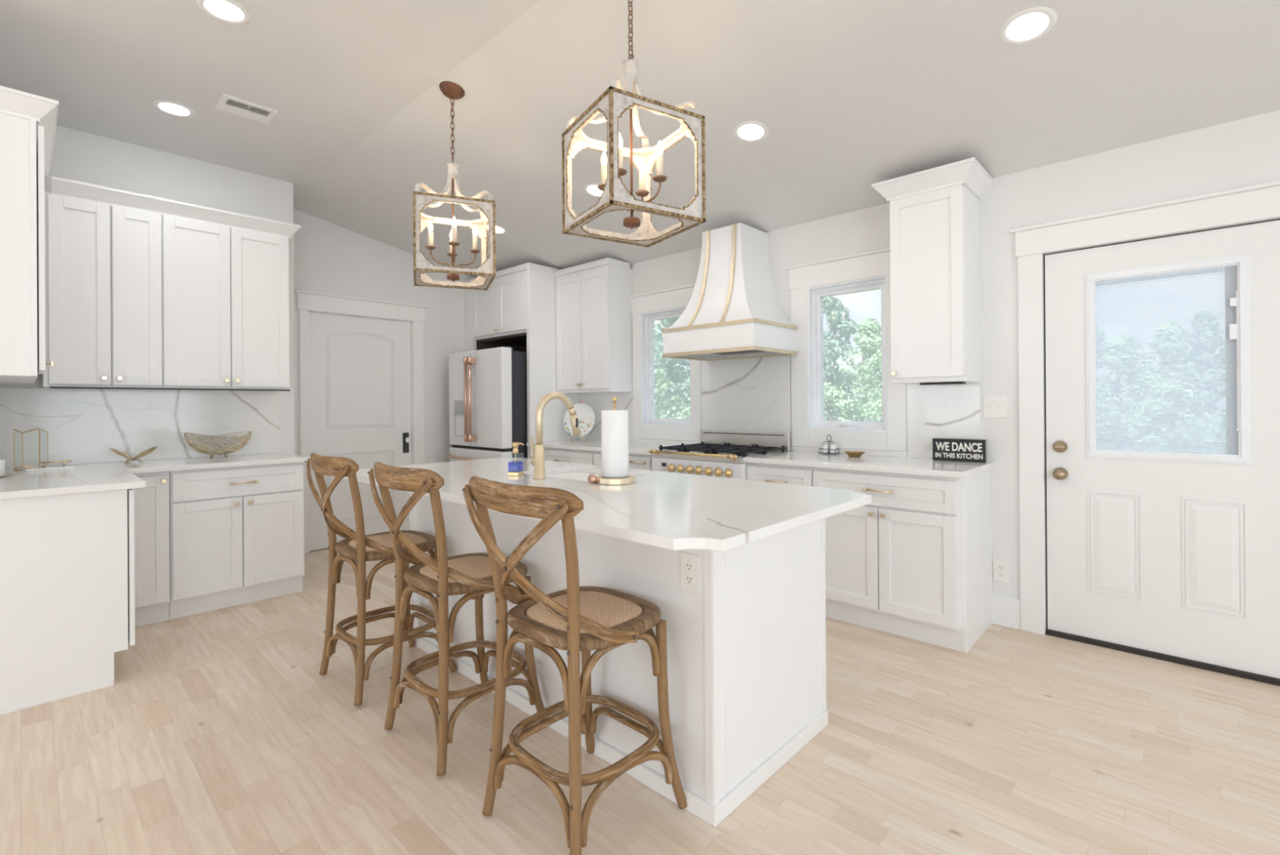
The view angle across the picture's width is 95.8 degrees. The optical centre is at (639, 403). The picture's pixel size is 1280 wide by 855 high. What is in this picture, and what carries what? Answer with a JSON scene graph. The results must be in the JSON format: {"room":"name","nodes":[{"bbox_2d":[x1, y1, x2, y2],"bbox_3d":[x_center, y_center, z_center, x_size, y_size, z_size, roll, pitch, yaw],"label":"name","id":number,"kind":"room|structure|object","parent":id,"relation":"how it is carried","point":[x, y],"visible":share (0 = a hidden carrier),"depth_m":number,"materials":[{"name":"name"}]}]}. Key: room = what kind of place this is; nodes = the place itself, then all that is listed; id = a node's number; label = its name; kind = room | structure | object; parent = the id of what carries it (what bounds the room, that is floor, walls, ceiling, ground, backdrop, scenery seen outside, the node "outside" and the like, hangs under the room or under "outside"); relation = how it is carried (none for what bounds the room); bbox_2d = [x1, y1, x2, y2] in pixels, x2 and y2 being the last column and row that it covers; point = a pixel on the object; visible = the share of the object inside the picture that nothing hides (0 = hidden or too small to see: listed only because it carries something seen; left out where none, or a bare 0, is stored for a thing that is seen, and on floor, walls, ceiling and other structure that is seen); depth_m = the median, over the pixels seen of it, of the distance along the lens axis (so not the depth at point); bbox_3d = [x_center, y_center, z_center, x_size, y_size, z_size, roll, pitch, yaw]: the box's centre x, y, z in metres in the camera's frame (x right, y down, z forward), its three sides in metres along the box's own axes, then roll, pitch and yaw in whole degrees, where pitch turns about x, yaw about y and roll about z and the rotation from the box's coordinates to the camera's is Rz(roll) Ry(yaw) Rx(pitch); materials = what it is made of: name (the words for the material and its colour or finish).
{"room":"kitchen","nodes":[
{"label":"kitchen","id":0,"kind":"room"},
{"bbox_2d":[0,121,294,454],"bbox_3d":[-3.494,-0.223,3.948,0.715,3.000,1.820,0,0,43],"label":"wall","id":1,"kind":"structure","parent":0,"point":[79,156],"depth_m":3.87,"materials":[{"name":"paint"}]},
{"bbox_2d":[41,191,111,387],"bbox_3d":[-3.294,-0.636,3.380,0.355,1.078,0.279,0,0,43],"label":"upper cabinet","id":2,"kind":"object","parent":1,"relation":"attached to","point":[77,233],"visible":0.89,"depth_m":3.28,"materials":[{"name":"paint"}]},
{"bbox_2d":[110,205,162,387],"bbox_3d":[-3.119,-0.636,3.567,0.355,1.078,0.231,0,0,43],"label":"upper cabinet","id":3,"kind":"object","parent":1,"relation":"attached to","point":[136,314],"visible":0.84,"depth_m":3.47,"materials":[{"name":"paint"}]},
{"bbox_2d":[0,387,279,467],"bbox_3d":[-3.209,0.132,3.717,0.012,0.457,1.569,0,0,43],"label":"backsplash","id":4,"kind":"structure","parent":1,"relation":"attached to","point":[82,425],"depth_m":3.67,"materials":[{"name":"stone"}]},
{"bbox_2d":[161,214,289,389],"bbox_3d":[-2.802,-0.638,3.905,0.355,1.078,0.693,0,0,43],"label":"upper cabinet","id":5,"kind":"object","parent":1,"relation":"attached to","point":[225,290],"visible":0.94,"depth_m":3.77,"materials":[{"name":"paint"}]},
{"bbox_2d":[49,386,289,391],"bbox_3d":[-2.847,-0.094,3.609,0.030,0.010,1.170,0,0,43],"label":"light","id":6,"kind":"object","parent":5,"relation":"attached to","point":[51,387],"visible":1,"depth_m":3.52,"materials":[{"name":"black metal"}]},
{"bbox_2d":[51,176,301,238],"bbox_3d":[-2.943,-1.208,3.749,0.369,0.088,1.232,0,0,43],"label":"crown molding","id":7,"kind":"structure","parent":5,"relation":"attached to","point":[61,187],"depth_m":3.55,"materials":[{"name":"paint"}]},
{"bbox_2d":[293,208,474,463],"bbox_3d":[-2.273,-0.229,5.669,0.140,3.000,2.362,0,0,43],"label":"wall","id":8,"kind":"structure","parent":0,"point":[330,258],"depth_m":5.45,"materials":[{"name":"paint"}]},
{"bbox_2d":[308,310,413,551],"bbox_3d":[-2.555,0.234,5.321,0.139,2.077,0.920,0,0,43],"label":"door","id":9,"kind":"structure","parent":8,"relation":"in","point":[361,400],"depth_m":5.30,"materials":[{"name":"paint"}]},
{"bbox_2d":[294,289,427,553],"bbox_3d":[-2.497,0.156,5.296,0.040,2.233,1.165,0,0,43],"label":"trim","id":10,"kind":"structure","parent":8,"relation":"attached to","point":[306,300],"depth_m":5.20,"materials":[{"name":"paint"}]},
{"bbox_2d":[0,0,1279,277],"bbox_3d":[-1.206,-1.555,0.335,9.300,0.674,9.150,0,0,43],"label":"ceiling","id":11,"kind":"structure","parent":0,"point":[851,96],"depth_m":2.81,"materials":[{"name":"paint"}]},
{"bbox_2d":[152,100,195,117],"bbox_3d":[-2.633,-1.667,3.270,0.190,0.004,0.190,0,0,43],"label":"recessed light","id":12,"kind":"object","parent":11,"relation":"in","point":[174,108],"visible":1,"depth_m":3.27,"materials":[{"name":"paint"}]},
{"bbox_2d":[195,0,251,24],"bbox_3d":[-1.766,-1.673,2.457,0.190,0.004,0.190,0,0,43],"label":"recessed light","id":13,"kind":"object","parent":11,"relation":"in","point":[230,11],"visible":1,"depth_m":2.46,"materials":[{"name":"paint"}]},
{"bbox_2d":[214,93,278,124],"bbox_3d":[-2.230,-1.668,3.279,0.200,0.007,0.260,0,0,43],"label":"ceiling vent","id":14,"kind":"object","parent":11,"relation":"in","point":[226,103],"visible":1,"depth_m":3.27,"materials":[{"name":"metal"}]},
{"bbox_2d":[413,80,495,290],"bbox_3d":[-0.991,-1.163,3.063,0.391,1.031,0.391,0,0,-21],"label":"pendant lantern","id":15,"kind":"object","parent":11,"relation":"hanging from","point":[485,272],"visible":1,"depth_m":3.00,"materials":[{"name":"brown metal"}]},
{"bbox_2d":[487,224,506,234],"bbox_3d":[-1.200,-1.453,4.806,0.186,0.037,0.189,0,0,-42],"label":"recessed light","id":16,"kind":"object","parent":11,"relation":"in","point":[499,229],"visible":0.56,"depth_m":4.81,"materials":[{"name":"paint"}]},
{"bbox_2d":[583,182,602,197],"bbox_3d":[-0.293,-1.460,3.956,0.186,0.037,0.189,0,0,-42],"label":"recessed light","id":17,"kind":"object","parent":11,"relation":"in","point":[592,189],"visible":0.59,"depth_m":3.96,"materials":[{"name":"paint"}]},
{"bbox_2d":[561,0,705,247],"bbox_3d":[-0.034,-1.170,2.165,0.391,1.031,0.391,0,0,-31],"label":"pendant lantern","id":18,"kind":"object","parent":11,"relation":"hanging from","point":[615,100],"visible":1,"depth_m":2.12,"materials":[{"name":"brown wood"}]},
{"bbox_2d":[733,120,768,142],"bbox_3d":[0.598,-1.466,3.120,0.186,0.037,0.189,0,0,-42],"label":"recessed light","id":19,"kind":"object","parent":11,"relation":"in","point":[748,131],"visible":1,"depth_m":3.11,"materials":[{"name":"paint"}]},
{"bbox_2d":[998,6,1057,44],"bbox_3d":[1.514,-1.474,2.260,0.186,0.037,0.189,0,0,-42],"label":"recessed light","id":20,"kind":"object","parent":11,"relation":"in","point":[1028,25],"visible":1,"depth_m":2.25,"materials":[{"name":"paint"}]},
{"bbox_2d":[0,547,1279,854],"bbox_3d":[-1.187,1.318,0.332,9.300,0.120,9.150,0,0,43],"label":"floor","id":21,"kind":"structure","parent":0,"point":[218,731],"depth_m":2.03,"materials":[{"name":"brown wood"}]},
{"bbox_2d":[0,488,135,715],"bbox_3d":[-2.829,0.830,2.715,0.800,0.884,0.614,0,0,43],"label":"base cabinet","id":22,"kind":"object","parent":21,"relation":"on","point":[67,561],"visible":0.8,"depth_m":2.50,"materials":[{"name":"paint"}]},
{"bbox_2d":[0,452,309,499],"bbox_3d":[-2.694,0.372,3.243,1.410,0.030,1.582,0,0,43],"label":"countertop","id":23,"kind":"structure","parent":22,"relation":"on","point":[117,475],"depth_m":2.98,"materials":[{"name":"stone"}]},
{"bbox_2d":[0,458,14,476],"bbox_3d":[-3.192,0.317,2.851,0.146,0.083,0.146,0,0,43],"label":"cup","id":24,"kind":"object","parent":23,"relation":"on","point":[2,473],"visible":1,"depth_m":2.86,"materials":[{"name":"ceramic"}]},
{"bbox_2d":[25,460,75,471],"bbox_3d":[-3.272,0.339,3.211,0.120,0.044,0.195,0,0,43],"label":"serving board","id":25,"kind":"object","parent":23,"relation":"on","point":[64,466],"visible":1,"depth_m":3.19,"materials":[{"name":"ceramic"}]},
{"bbox_2d":[13,427,48,470],"bbox_3d":[-3.349,0.247,3.181,0.115,0.226,0.132,0,0,43],"label":"candle lantern","id":26,"kind":"object","parent":25,"relation":"on","point":[38,428],"visible":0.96,"depth_m":3.15,"materials":[{"name":"gold metal"}]},
{"bbox_2d":[110,446,157,462],"bbox_3d":[-3.104,0.312,3.546,0.076,0.095,0.224,0,0,43],"label":"figurine","id":27,"kind":"object","parent":23,"relation":"on","point":[145,452],"visible":1,"depth_m":3.55,"materials":[{"name":"gold metal"}]},
{"bbox_2d":[183,430,252,457],"bbox_3d":[-2.815,0.271,3.866,0.372,0.178,0.272,0,0,-44],"label":"wire bowl","id":28,"kind":"object","parent":23,"relation":"on","point":[220,450],"visible":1,"depth_m":3.83,"materials":[{"name":"gold metal"}]},
{"bbox_2d":[132,471,170,626],"bbox_3d":[-3.027,0.832,3.470,0.605,0.884,0.254,0,0,43],"label":"base cabinet","id":29,"kind":"object","parent":21,"relation":"on","point":[152,502],"visible":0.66,"depth_m":3.33,"materials":[{"name":"paint"}]},
{"bbox_2d":[168,462,304,619],"bbox_3d":[-2.692,0.830,3.820,0.616,0.884,0.708,0,0,43],"label":"base cabinet","id":30,"kind":"object","parent":21,"relation":"on","point":[237,533],"visible":0.95,"depth_m":3.61,"materials":[{"name":"paint"}]},
{"bbox_2d":[304,452,457,705],"bbox_3d":[-1.200,0.736,2.679,0.527,1.035,0.524,0,0,43],"label":"bar stool","id":31,"kind":"object","parent":21,"relation":"on","point":[359,546],"visible":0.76,"depth_m":2.53,"materials":[{"name":"wood"}]},
{"bbox_2d":[367,461,546,775],"bbox_3d":[-0.698,0.732,2.221,0.527,1.035,0.524,0,0,43],"label":"bar stool","id":32,"kind":"object","parent":21,"relation":"on","point":[470,574],"visible":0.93,"depth_m":2.08,"materials":[{"name":"wood"}]},
{"bbox_2d":[444,346,527,461],"bbox_3d":[-1.279,0.379,5.645,0.930,1.772,0.958,0,0,43],"label":"refrigerator","id":33,"kind":"object","parent":21,"relation":"on","point":[488,388],"visible":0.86,"depth_m":5.27,"materials":[{"name":"white metal"}]},
{"bbox_2d":[463,262,580,458],"bbox_3d":[-1.217,-0.011,5.861,1.133,2.552,0.637,0,0,43],"label":"tall cabinet","id":34,"kind":"object","parent":21,"relation":"on","point":[517,310],"visible":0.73,"depth_m":5.44,"materials":[{"name":"paint"}]},
{"bbox_2d":[533,446,594,464],"bbox_3d":[-0.493,0.817,5.179,0.842,0.884,0.648,0,0,43],"label":"base cabinet","id":35,"kind":"object","parent":21,"relation":"on","point":[581,456],"visible":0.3,"depth_m":4.89,"materials":[{"name":"paint"}]},
{"bbox_2d":[526,439,677,454],"bbox_3d":[-0.249,0.358,4.946,1.522,0.030,0.652,0,0,43],"label":"countertop","id":36,"kind":"structure","parent":35,"relation":"on","point":[642,448],"depth_m":4.85,"materials":[{"name":"stone"}]},
{"bbox_2d":[567,433,589,441],"bbox_3d":[-0.562,0.247,5.378,0.226,0.203,0.095,0,0,18],"label":"plate stand","id":37,"kind":"object","parent":36,"relation":"on","point":[587,433],"visible":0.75,"depth_m":5.37,"materials":[{"name":"gold metal"}]},
{"bbox_2d":[563,400,595,436],"bbox_3d":[-0.560,0.131,5.366,0.320,0.342,0.093,0,0,17],"label":"decorative plate","id":38,"kind":"object","parent":37,"relation":"on","point":[586,416],"visible":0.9,"depth_m":5.36,"materials":[{"name":"white ceramic"}]},
{"bbox_2d":[462,475,687,854],"bbox_3d":[-0.194,0.728,1.754,0.527,1.035,0.524,0,0,43],"label":"bar stool","id":39,"kind":"object","parent":21,"relation":"on","point":[575,619],"visible":1,"depth_m":1.65,"materials":[{"name":"brown wood"}]},
{"bbox_2d":[409,471,828,826],"bbox_3d":[-0.293,0.813,2.702,2.107,0.884,0.749,0,0,43],"label":"kitchen island","id":40,"kind":"object","parent":21,"relation":"on","point":[746,654],"visible":0.6,"depth_m":1.96,"materials":[{"name":"paint"}]},
{"bbox_2d":[342,457,871,551],"bbox_3d":[-0.350,0.356,2.600,2.408,0.030,1.084,0,0,43],"label":"island countertop","id":41,"kind":"structure","parent":40,"relation":"on","point":[673,511],"depth_m":2.00,"materials":[{"name":"stone"}]},
{"bbox_2d":[507,442,524,475],"bbox_3d":[-0.590,0.263,2.782,0.077,0.160,0.058,0,0,15],"label":"soap dispenser","id":42,"kind":"object","parent":41,"relation":"on","point":[515,468],"visible":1,"depth_m":2.76,"materials":[{"name":"blue glass"}]},
{"bbox_2d":[530,391,580,479],"bbox_3d":[-0.402,0.142,2.749,0.093,0.400,0.275,0,0,43],"label":"faucet","id":43,"kind":"object","parent":41,"relation":"on","point":[537,460],"visible":1,"depth_m":2.65,"materials":[{"name":"gold metal"}]},
{"bbox_2d":[587,396,635,484],"bbox_3d":[-0.111,0.156,2.507,0.176,0.373,0.182,0,0,43],"label":"paper towel holder","id":44,"kind":"object","parent":41,"relation":"on","point":[592,478],"visible":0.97,"depth_m":2.45,"materials":[{"name":"gold metal"}]},
{"bbox_2d":[600,409,628,477],"bbox_3d":[-0.109,0.170,2.509,0.117,0.286,0.117,0,0,43],"label":"paper towel roll","id":45,"kind":"object","parent":44,"relation":"on","point":[615,423],"visible":1,"depth_m":2.46,"materials":[{"name":"white paper"}]},
{"bbox_2d":[680,551,700,594],"bbox_3d":[0.154,0.520,1.783,0.076,0.118,0.009,0,0,43],"label":"island outlet","id":46,"kind":"object","parent":40,"relation":"attached to","point":[690,563],"visible":1,"depth_m":1.78,"materials":[{"name":"plastic"}]},
{"bbox_2d":[684,560,693,584],"bbox_3d":[0.152,0.520,1.781,0.033,0.073,0.002,0,0,43],"label":"receptacle","id":47,"kind":"object","parent":46,"relation":"attached to","point":[689,565],"depth_m":1.78,"materials":[{"name":"plastic"}]},
{"bbox_2d":[593,450,653,470],"bbox_3d":[0.054,0.813,4.666,0.650,0.884,0.648,0,0,43],"label":"base cabinet","id":48,"kind":"object","parent":21,"relation":"on","point":[638,461],"visible":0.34,"depth_m":4.35,"materials":[{"name":"paint"}]},
{"bbox_2d":[648,429,790,479],"bbox_3d":[0.562,0.727,4.127,0.774,1.048,0.676,0,0,43],"label":"range","id":49,"kind":"object","parent":21,"relation":"on","point":[720,453],"visible":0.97,"depth_m":4.05,"materials":[{"name":"silver metal"}]},
{"bbox_2d":[651,449,782,463],"bbox_3d":[0.579,0.362,4.147,0.774,0.032,0.622,0,0,43],"label":"cooktop","id":50,"kind":"object","parent":49,"relation":"in","point":[658,456],"depth_m":3.95,"materials":[{"name":"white metal"}]},
{"bbox_2d":[746,462,813,486],"bbox_3d":[1.040,0.805,3.742,0.448,0.884,0.648,0,0,43],"label":"base cabinet","id":51,"kind":"object","parent":21,"relation":"on","point":[780,473],"visible":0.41,"depth_m":3.52,"materials":[{"name":"paint"}]},
{"bbox_2d":[813,466,992,652],"bbox_3d":[1.491,0.802,3.318,0.787,0.884,0.648,0,0,43],"label":"base cabinet","id":52,"kind":"object","parent":21,"relation":"on","point":[914,562],"visible":0.88,"depth_m":3.06,"materials":[{"name":"paint"}]},
{"bbox_2d":[742,450,995,478],"bbox_3d":[1.331,0.346,3.465,1.253,0.030,0.652,0,0,43],"label":"countertop","id":53,"kind":"structure","parent":52,"relation":"on","point":[896,464],"depth_m":3.27,"materials":[{"name":"stone"}]},
{"bbox_2d":[818,434,839,454],"bbox_3d":[1.258,0.267,3.846,0.114,0.130,0.064,0,0,43],"label":"condiment caddy","id":54,"kind":"object","parent":53,"relation":"on","point":[828,449],"visible":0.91,"depth_m":3.84,"materials":[{"name":"grey metal"}]},
{"bbox_2d":[822,441,828,453],"bbox_3d":[1.239,0.289,3.865,0.042,0.070,0.042,0,0,43],"label":"shaker","id":55,"kind":"object","parent":54,"relation":"in","point":[824,446],"visible":1,"depth_m":3.85,"materials":[{"name":"ceramic"}]},
{"bbox_2d":[829,442,836,453],"bbox_3d":[1.278,0.289,3.828,0.042,0.070,0.042,0,0,43],"label":"shaker","id":56,"kind":"object","parent":54,"relation":"in","point":[833,446],"visible":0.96,"depth_m":3.81,"materials":[{"name":"ceramic"}]},
{"bbox_2d":[844,450,865,457],"bbox_3d":[1.360,0.316,3.662,0.128,0.030,0.128,0,0,-24],"label":"dish","id":57,"kind":"object","parent":53,"relation":"on","point":[851,453],"visible":1,"depth_m":3.63,"materials":[{"name":"gold metal"}]},
{"bbox_2d":[932,437,986,462],"bbox_3d":[1.832,0.264,3.320,0.270,0.128,0.042,0,0,39],"label":"box sign","id":58,"kind":"object","parent":53,"relation":"on","point":[964,450],"visible":1,"depth_m":3.30,"materials":[{"name":"black wood"}]},
{"bbox_2d":[630,110,1279,634],"bbox_3d":[1.839,-0.058,3.543,9.165,2.600,0.160,0,0,43],"label":"wall","id":59,"kind":"structure","parent":0,"point":[1244,152],"depth_m":3.21,"materials":[{"name":"paint"}]},
{"bbox_2d":[555,257,632,393],"bbox_3d":[-0.439,-0.685,5.337,0.725,1.156,0.332,0,0,43],"label":"upper cabinet","id":60,"kind":"object","parent":59,"relation":"attached to","point":[594,317],"visible":0.99,"depth_m":5.16,"materials":[{"name":"paint"}]},
{"bbox_2d":[579,391,633,442],"bbox_3d":[-0.322,0.118,5.452,0.726,0.452,0.012,0,0,43],"label":"backsplash","id":61,"kind":"structure","parent":59,"relation":"attached to","point":[597,402],"depth_m":5.46,"materials":[{"name":"stone"}]},
{"bbox_2d":[629,283,701,441],"bbox_3d":[0.209,-0.335,4.933,0.820,1.278,0.040,0,0,43],"label":"trim","id":62,"kind":"structure","parent":59,"relation":"attached to","point":[678,296],"depth_m":4.97,"materials":[{"name":"paint"}]},
{"bbox_2d":[640,306,691,426],"bbox_3d":[0.262,-0.311,4.989,0.560,0.990,0.186,0,0,43],"label":"window","id":63,"kind":"structure","parent":59,"relation":"in","point":[647,319],"depth_m":5.14,"materials":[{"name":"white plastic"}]},
{"bbox_2d":[633,438,701,444],"bbox_3d":[0.223,0.323,4.942,0.760,0.035,0.012,0,0,43],"label":"backsplash","id":64,"kind":"structure","parent":59,"relation":"attached to","point":[635,440],"depth_m":4.95,"materials":[{"name":"stone"}]},
{"bbox_2d":[662,222,797,360],"bbox_3d":[0.639,-0.800,4.157,0.779,0.909,0.577,0,0,43],"label":"range hood","id":65,"kind":"object","parent":59,"relation":"attached to","point":[733,310],"visible":1,"depth_m":4.04,"materials":[{"name":"paint"}]},
{"bbox_2d":[701,355,791,450],"bbox_3d":[0.789,-0.038,4.408,0.796,0.746,0.012,0,0,43],"label":"backsplash","id":66,"kind":"structure","parent":59,"relation":"attached to","point":[753,393],"depth_m":4.38,"materials":[{"name":"stone"}]},
{"bbox_2d":[785,247,906,451],"bbox_3d":[1.360,-0.344,3.853,0.845,1.278,0.040,0,0,43],"label":"trim","id":67,"kind":"structure","parent":59,"relation":"attached to","point":[876,263],"depth_m":3.89,"materials":[{"name":"paint"}]},
{"bbox_2d":[807,275,887,431],"bbox_3d":[1.418,-0.320,3.904,0.540,0.990,0.186,0,0,43],"label":"window","id":68,"kind":"structure","parent":59,"relation":"in","point":[815,295],"depth_m":4.02,"materials":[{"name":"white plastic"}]},
{"bbox_2d":[791,445,906,457],"bbox_3d":[1.371,0.314,3.864,0.790,0.035,0.012,0,0,43],"label":"backsplash","id":69,"kind":"structure","parent":59,"relation":"attached to","point":[813,449],"depth_m":3.77,"materials":[{"name":"stone"}]},
{"bbox_2d":[889,182,980,384],"bbox_3d":[1.688,-0.655,3.325,0.390,1.064,0.357,0,0,43],"label":"upper cabinet","id":70,"kind":"object","parent":59,"relation":"attached to","point":[935,234],"visible":0.99,"depth_m":3.21,"materials":[{"name":"paint"}]},
{"bbox_2d":[871,156,992,203],"bbox_3d":[1.670,-1.225,3.311,0.528,0.099,0.398,0,0,43],"label":"crown molding","id":71,"kind":"structure","parent":70,"relation":"attached to","point":[969,171],"depth_m":3.17,"materials":[{"name":"paint"}]},
{"bbox_2d":[919,381,965,385],"bbox_3d":[1.713,-0.117,3.274,0.220,0.012,0.080,0,0,43],"label":"light","id":72,"kind":"object","parent":70,"relation":"attached to","point":[957,382],"visible":1,"depth_m":3.24,"materials":[{"name":"black metal"}]},
{"bbox_2d":[906,382,980,458],"bbox_3d":[1.806,0.102,3.456,0.401,0.452,0.012,0,0,43],"label":"backsplash","id":73,"kind":"structure","parent":59,"relation":"attached to","point":[933,411],"depth_m":3.46,"materials":[{"name":"stone"}]},
{"bbox_2d":[983,395,1007,417],"bbox_3d":[2.005,0.013,3.266,0.118,0.124,0.016,0,0,43],"label":"light switch","id":74,"kind":"object","parent":59,"relation":"attached to","point":[994,406],"visible":1,"depth_m":3.27,"materials":[{"name":"plastic"}]},
{"bbox_2d":[993,559,1009,582],"bbox_3d":[2.031,0.937,3.251,0.078,0.118,0.009,0,0,43],"label":"wall outlet","id":75,"kind":"object","parent":59,"relation":"attached to","point":[1001,567],"visible":1,"depth_m":3.25,"materials":[{"name":"plastic"}]},
{"bbox_2d":[997,564,1004,577],"bbox_3d":[2.029,0.937,3.249,0.033,0.073,0.002,0,0,43],"label":"receptacle","id":76,"kind":"object","parent":75,"relation":"attached to","point":[1001,567],"depth_m":3.25,"materials":[{"name":"plastic"}]},
{"bbox_2d":[991,593,1020,629],"bbox_3d":[3.485,1.147,1.875,4.095,0.165,0.028,0,0,43],"label":"baseboard","id":77,"kind":"structure","parent":59,"relation":"attached to","point":[1006,611],"depth_m":3.23,"materials":[{"name":"paint"}]},
{"bbox_2d":[1010,180,1279,634],"bbox_3d":[2.506,0.135,2.780,1.224,2.203,0.040,0,0,43],"label":"trim","id":78,"kind":"structure","parent":59,"relation":"attached to","point":[1260,202],"depth_m":3.11,"materials":[{"name":"paint"}]},
{"bbox_2d":[1043,218,1279,685],"bbox_3d":[2.554,0.211,2.831,0.940,2.049,0.202,0,0,43],"label":"door","id":79,"kind":"structure","parent":59,"relation":"in","point":[1172,557],"depth_m":2.78,"materials":[{"name":"paint"}]},
{"bbox_2d":[1095,267,1224,453],"bbox_3d":[2.530,-0.200,2.834,0.467,0.857,0.012,0,0,43],"label":"blind","id":80,"kind":"object","parent":79,"relation":"attached to","point":[1220,269],"depth_m":2.82,"materials":[{"name":"white fabric"}]},
{"bbox_3d":[-3.297,-0.225,2.619,1.390,3.000,0.150,0,0,43],"label":"wall","id":81,"kind":"structure","parent":0,"visible":0},
{"bbox_2d":[0,112,53,383],"bbox_3d":[-3.015,-0.659,2.704,1.040,1.087,0.359,0,0,43],"label":"upper cabinet","id":82,"kind":"object","parent":81,"relation":"attached to","point":[22,177],"visible":1,"depth_m":2.42,"materials":[{"name":"paint"}]},
{"bbox_2d":[0,85,58,177],"bbox_3d":[-2.992,-1.237,2.689,1.090,0.088,0.375,0,0,43],"label":"crown molding","id":83,"kind":"structure","parent":82,"relation":"on","point":[13,102],"depth_m":2.43,"materials":[{"name":"paint"}]},
{"label":"outside","id":84,"kind":"structure","parent":0,"visible":0},
{"bbox_2d":[1096,426,1226,453],"bbox_3d":[12.401,1.910,35.131,90.000,0.690,60.000,0,0,43],"label":"lawn","id":85,"kind":"structure","parent":84,"point":[1224,451],"depth_m":25.60,"materials":[{"name":"green plant"}]},
{"bbox_2d":[654,368,688,417],"bbox_3d":[0.885,0.096,28.918,3.460,3.867,3.770,0,0,45],"label":"tree","id":86,"kind":"object","parent":85,"relation":"on","point":[661,387],"visible":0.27,"depth_m":28.73,"materials":[{"name":"green plant"}]},
{"bbox_2d":[654,332,688,417],"bbox_3d":[1.118,-1.908,46.113,5.061,7.868,5.223,0,0,-24],"label":"tree","id":87,"kind":"object","parent":85,"relation":"on","point":[655,351],"visible":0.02,"depth_m":45.36,"materials":[{"name":"green plant"}]},
{"bbox_2d":[654,317,690,418],"bbox_3d":[1.600,-2.132,35.704,4.187,8.186,3.723,0,0,-34],"label":"tree","id":88,"kind":"object","parent":85,"relation":"on","point":[672,372],"visible":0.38,"depth_m":35.17,"materials":[{"name":"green plant"}]},
{"bbox_2d":[671,358,689,415],"bbox_3d":[4.370,-2.310,43.067,4.060,8.622,4.448,0,0,30],"label":"tree","id":89,"kind":"object","parent":85,"relation":"on","point":[684,389],"visible":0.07,"depth_m":42.66,"materials":[{"name":"green plant"}]},
{"bbox_2d":[675,397,690,418],"bbox_3d":[2.953,0.387,26.787,3.005,3.213,3.274,0,0,9],"label":"tree","id":90,"kind":"object","parent":85,"relation":"on","point":[683,411],"visible":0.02,"depth_m":26.31,"materials":[{"name":"green plant"}]},
{"bbox_2d":[822,295,862,420],"bbox_3d":[9.501,-1.792,29.183,3.163,7.392,3.466,0,0,-39],"label":"tree","id":91,"kind":"object","parent":85,"relation":"on","point":[841,322],"visible":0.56,"depth_m":28.43,"materials":[{"name":"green plant"}]},
{"bbox_2d":[823,382,872,421],"bbox_3d":[7.206,0.545,22.412,2.860,2.801,2.607,0,0,-20],"label":"tree","id":92,"kind":"object","parent":85,"relation":"on","point":[835,400],"visible":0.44,"depth_m":21.93,"materials":[{"name":"green plant"}]},
{"bbox_2d":[832,316,881,421],"bbox_3d":[13.554,-1.640,34.392,4.265,7.136,4.133,0,0,-40],"label":"tree","id":93,"kind":"object","parent":85,"relation":"on","point":[864,339],"visible":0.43,"depth_m":33.96,"materials":[{"name":"green plant"}]},
{"bbox_2d":[855,333,881,417],"bbox_3d":[11.643,-0.866,26.609,3.415,5.500,3.309,0,0,-37],"label":"tree","id":94,"kind":"object","parent":85,"relation":"on","point":[877,364],"visible":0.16,"depth_m":26.50,"materials":[{"name":"green plant"}]},
{"bbox_2d":[857,392,881,421],"bbox_3d":[9.364,0.529,20.419,2.662,2.803,2.443,0,0,-22],"label":"tree","id":95,"kind":"object","parent":85,"relation":"on","point":[877,406],"visible":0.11,"depth_m":20.64,"materials":[{"name":"green plant"}]},
{"bbox_2d":[1095,327,1121,410],"bbox_3d":[21.321,-1.304,27.805,3.151,6.348,2.802,0,0,-21],"label":"tree","id":96,"kind":"object","parent":85,"relation":"on","point":[1095,327],"visible":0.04,"depth_m":26.91,"materials":[{"name":"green plant"}]},
{"bbox_2d":[1096,402,1126,449],"bbox_3d":[12.967,0.672,17.589,2.392,2.444,2.196,0,0,4],"label":"tree","id":97,"kind":"object","parent":85,"relation":"on","point":[1097,402],"visible":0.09,"depth_m":16.68,"materials":[{"name":"green plant"}]},
{"bbox_2d":[1096,332,1174,450],"bbox_3d":[17.676,-0.387,21.143,2.781,4.451,2.695,0,0,3],"label":"tree","id":98,"kind":"object","parent":85,"relation":"on","point":[1128,332],"visible":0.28,"depth_m":20.88,"materials":[{"name":"green plant"}]},
{"bbox_2d":[1121,320,1216,441],"bbox_3d":[23.373,-0.931,25.601,3.275,5.569,3.173,0,0,-24],"label":"tree","id":99,"kind":"object","parent":85,"relation":"on","point":[1171,320],"visible":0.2,"depth_m":25.31,"materials":[{"name":"green plant"}]},
{"bbox_2d":[1115,380,1225,453],"bbox_3d":[14.647,0.598,15.936,2.156,2.576,2.368,0,0,-42],"label":"tree","id":100,"kind":"object","parent":85,"relation":"on","point":[1166,380],"visible":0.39,"depth_m":15.89,"materials":[{"name":"green plant"}]},
{"bbox_2d":[1168,309,1225,453],"bbox_3d":[18.977,-0.694,19.698,1.579,5.041,1.989,0,0,-32],"label":"tree","id":101,"kind":"object","parent":85,"relation":"on","point":[1224,359],"visible":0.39,"depth_m":19.47,"materials":[{"name":"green plant"}]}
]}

